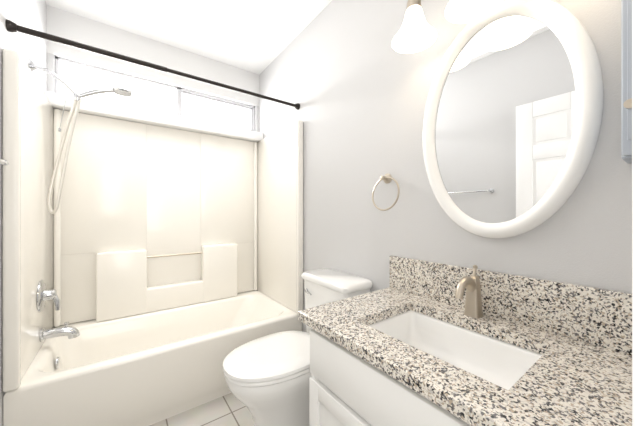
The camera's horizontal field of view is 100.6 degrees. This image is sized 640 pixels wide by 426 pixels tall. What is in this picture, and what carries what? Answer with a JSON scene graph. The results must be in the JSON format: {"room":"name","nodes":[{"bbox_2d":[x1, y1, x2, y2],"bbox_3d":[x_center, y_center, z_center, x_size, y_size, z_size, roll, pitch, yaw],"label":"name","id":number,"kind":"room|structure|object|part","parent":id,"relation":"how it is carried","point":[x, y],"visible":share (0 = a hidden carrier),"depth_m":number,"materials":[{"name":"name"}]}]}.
{"room":"bathroom","nodes":[
{"label":"bathroom","id":0,"kind":"room"},
{"bbox_2d":[0,0,46,425],"bbox_3d":[-1.131,-0.117,0.745,0.100,2.565,2.710,0,0,-36],"label":"wall","id":1,"kind":"structure","parent":0,"point":[31,14],"depth_m":1.35,"materials":[{"name":"white paint"}]},
{"bbox_2d":[0,159,8,164],"bbox_3d":[-1.065,-0.194,0.787,0.057,0.043,0.604,0,0,-36],"label":"towel bar","id":2,"kind":"object","parent":1,"relation":"attached to","point":[3,162],"visible":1,"depth_m":1.01,"materials":[{"name":"silver metal"}]},
{"bbox_2d":[28,59,132,213],"bbox_3d":[-1.415,-0.423,1.605,0.466,0.855,0.110,0,0,-36],"label":"shower head","id":3,"kind":"object","parent":1,"relation":"attached to","point":[117,90],"visible":1,"depth_m":1.55},
{"bbox_2d":[5,19,299,109],"bbox_3d":[-0.779,-0.834,1.633,1.522,0.047,0.048,0,0,-36],"label":"shower rod","id":4,"kind":"object","parent":1,"relation":"attached to","point":[11,26],"visible":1,"depth_m":1.41,"materials":[{"name":"black metal"}]},
{"bbox_2d":[47,5,258,105],"bbox_3d":[-1.254,-1.239,2.276,1.520,0.320,0.100,0,0,-36],"label":"wall","id":5,"kind":"structure","parent":0,"point":[75,27],"depth_m":2.11,"materials":[{"name":"white paint"}]},
{"bbox_2d":[45,0,331,74],"bbox_3d":[-0.479,-1.449,1.226,1.720,0.100,2.710,0,0,-36],"label":"ceiling","id":6,"kind":"structure","parent":0,"point":[257,36],"depth_m":1.94,"materials":[{"name":"white paint"}]},
{"bbox_2d":[150,393,253,425],"bbox_3d":[-0.479,1.216,1.226,1.720,0.100,2.710,0,0,-36],"label":"floor","id":7,"kind":"structure","parent":0,"point":[230,409],"depth_m":1.53,"materials":[{"name":"tile"}]},
{"bbox_2d":[3,290,301,425],"bbox_3d":[-0.983,0.966,1.909,1.516,0.400,0.808,0,0,-36],"label":"bathtub","id":8,"kind":"object","parent":7,"relation":"on","point":[148,369],"visible":0.71,"depth_m":1.56,"materials":[{"name":"white ceramic"}]},
{"bbox_2d":[222,268,371,425],"bbox_3d":[-0.127,0.767,1.399,0.743,0.797,0.428,0,0,-36],"label":"toilet","id":9,"kind":"object","parent":7,"relation":"on","point":[267,377],"visible":0.67,"depth_m":1.24,"materials":[{"name":"white ceramic"}]},
{"bbox_3d":[-0.218,0.709,1.332,0.516,0.049,0.386,0,0,-36],"label":"seat","id":10,"kind":"part","parent":9,"relation":"part of","materials":[{"name":"white plastic"}]},
{"bbox_3d":[-0.072,0.472,1.596,0.016,0.027,0.073,0,0,-36],"label":"handle","id":11,"kind":"part","parent":9,"relation":"part of","materials":[{"name":"silver metal"}]},
{"bbox_2d":[298,255,631,425],"bbox_3d":[0.395,0.679,0.845,0.563,0.974,0.855,0,0,-36],"label":"bathroom vanity","id":12,"kind":"object","parent":7,"relation":"on","point":[417,342],"visible":1,"depth_m":0.79,"materials":[{"name":"white"}]},
{"bbox_2d":[259,0,631,331],"bbox_3d":[0.173,-0.117,1.707,0.100,2.565,2.710,0,0,-36],"label":"wall","id":13,"kind":"structure","parent":0,"point":[350,80],"depth_m":1.36,"materials":[{"name":"white paint"}]},
{"bbox_2d":[372,173,399,210],"bbox_3d":[0.340,-0.108,1.346,0.062,0.194,0.173,0,0,-36],"label":"towel ring","id":14,"kind":"object","parent":13,"relation":"attached to","point":[387,178],"visible":1,"depth_m":1.35,"materials":[{"name":"silver metal"}]},
{"bbox_2d":[391,0,436,53],"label":"sconce","id":15,"kind":"object","parent":13,"relation":"attached to","point":[417,32],"depth_m":1.11,"materials":[{"name":"white glass"}]},
{"bbox_2d":[445,0,502,23],"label":"sconce","id":16,"kind":"object","parent":13,"relation":"attached to","point":[456,11],"depth_m":0.95,"materials":[{"name":"white glass"}]},
{"bbox_2d":[422,0,603,238],"bbox_3d":[0.629,-0.334,0.975,0.035,0.858,0.564,0,0,-36],"label":"mirror","id":17,"kind":"object","parent":13,"relation":"attached to","point":[512,120],"visible":0.94,"depth_m":0.93,"materials":[{"name":"white mirror"}]},
{"label":"glass","id":18,"kind":"part","parent":17,"relation":"part of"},
{"bbox_3d":[-1.254,0.183,2.276,1.520,1.965,0.100,0,0,-36],"label":"wall","id":19,"kind":"structure","parent":0,"visible":0},
{"bbox_2d":[2,48,302,391],"bbox_3d":[-0.978,0.031,1.902,1.516,1.466,0.826,0,0,-36],"label":"tub surround","id":20,"kind":"object","parent":19,"relation":"attached to","point":[145,218],"visible":0.96,"depth_m":2.00,"materials":[{"name":"white plastic"}]},
{"bbox_2d":[37,280,79,341],"bbox_3d":[-1.505,0.558,1.544,0.164,0.359,0.176,0,0,-36],"label":"tub faucet","id":21,"kind":"object","parent":20,"relation":"attached to","point":[44,294],"visible":1,"depth_m":1.51,"materials":[{"name":"silver metal"}]},
{"bbox_3d":[-1.172,0.341,2.165,0.410,0.016,0.016,0,0,-36],"label":"grabbar rail","id":22,"kind":"part","parent":20,"relation":"part of","materials":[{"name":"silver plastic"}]},
{"bbox_2d":[47,53,258,131],"bbox_3d":[-1.254,-0.939,2.276,1.520,0.280,0.100,0,0,-36],"label":"window","id":23,"kind":"structure","parent":19,"relation":"in","point":[147,95],"depth_m":2.17,"materials":[{"name":"white glass"}]},
{"bbox_2d":[43,91,262,141],"bbox_3d":[-1.193,-0.745,2.193,1.518,0.082,0.104,0,0,-36],"label":"window sill","id":24,"kind":"structure","parent":19,"relation":"attached to","point":[95,108],"depth_m":2.05,"materials":[{"name":"white"}]},
{"bbox_2d":[54,53,255,105],"bbox_3d":[-1.254,-0.939,2.276,1.452,0.304,0.101,0,0,-36],"label":"window frame","id":25,"kind":"structure","parent":19,"relation":"attached to","point":[131,73],"depth_m":2.11,"materials":[{"name":"white"}]},
{"bbox_3d":[0.616,-0.117,0.412,0.725,2.565,0.100,0,0,-36],"label":"wall","id":26,"kind":"structure","parent":0,"visible":0},
{"bbox_2d":[621,0,631,162],"bbox_3d":[0.791,-0.634,0.648,0.161,1.000,0.069,0,0,-36],"label":"upper cabinet","id":27,"kind":"object","parent":26,"relation":"attached to","point":[626,81],"visible":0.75,"depth_m":0.64,"materials":[{"name":"grey wood"}]},
{"bbox_3d":[0.727,-0.254,0.621,0.026,0.022,0.022,0,0,-36],"label":"knob","id":28,"kind":"part","parent":27,"relation":"part of","materials":[{"name":"beige metal"}]},
{"bbox_3d":[0.023,-1.141,-0.026,0.750,0.515,0.100,0,0,-36],"label":"wall","id":29,"kind":"structure","parent":0,"visible":0},
{"bbox_2d":[632,0,639,425],"bbox_3d":[0.032,0.111,-0.021,0.850,2.110,0.121,0,0,-36],"label":"door frame","id":30,"kind":"structure","parent":29,"relation":"attached to","point":[635,212],"depth_m":0.23,"materials":[{"name":"white"}]}
]}

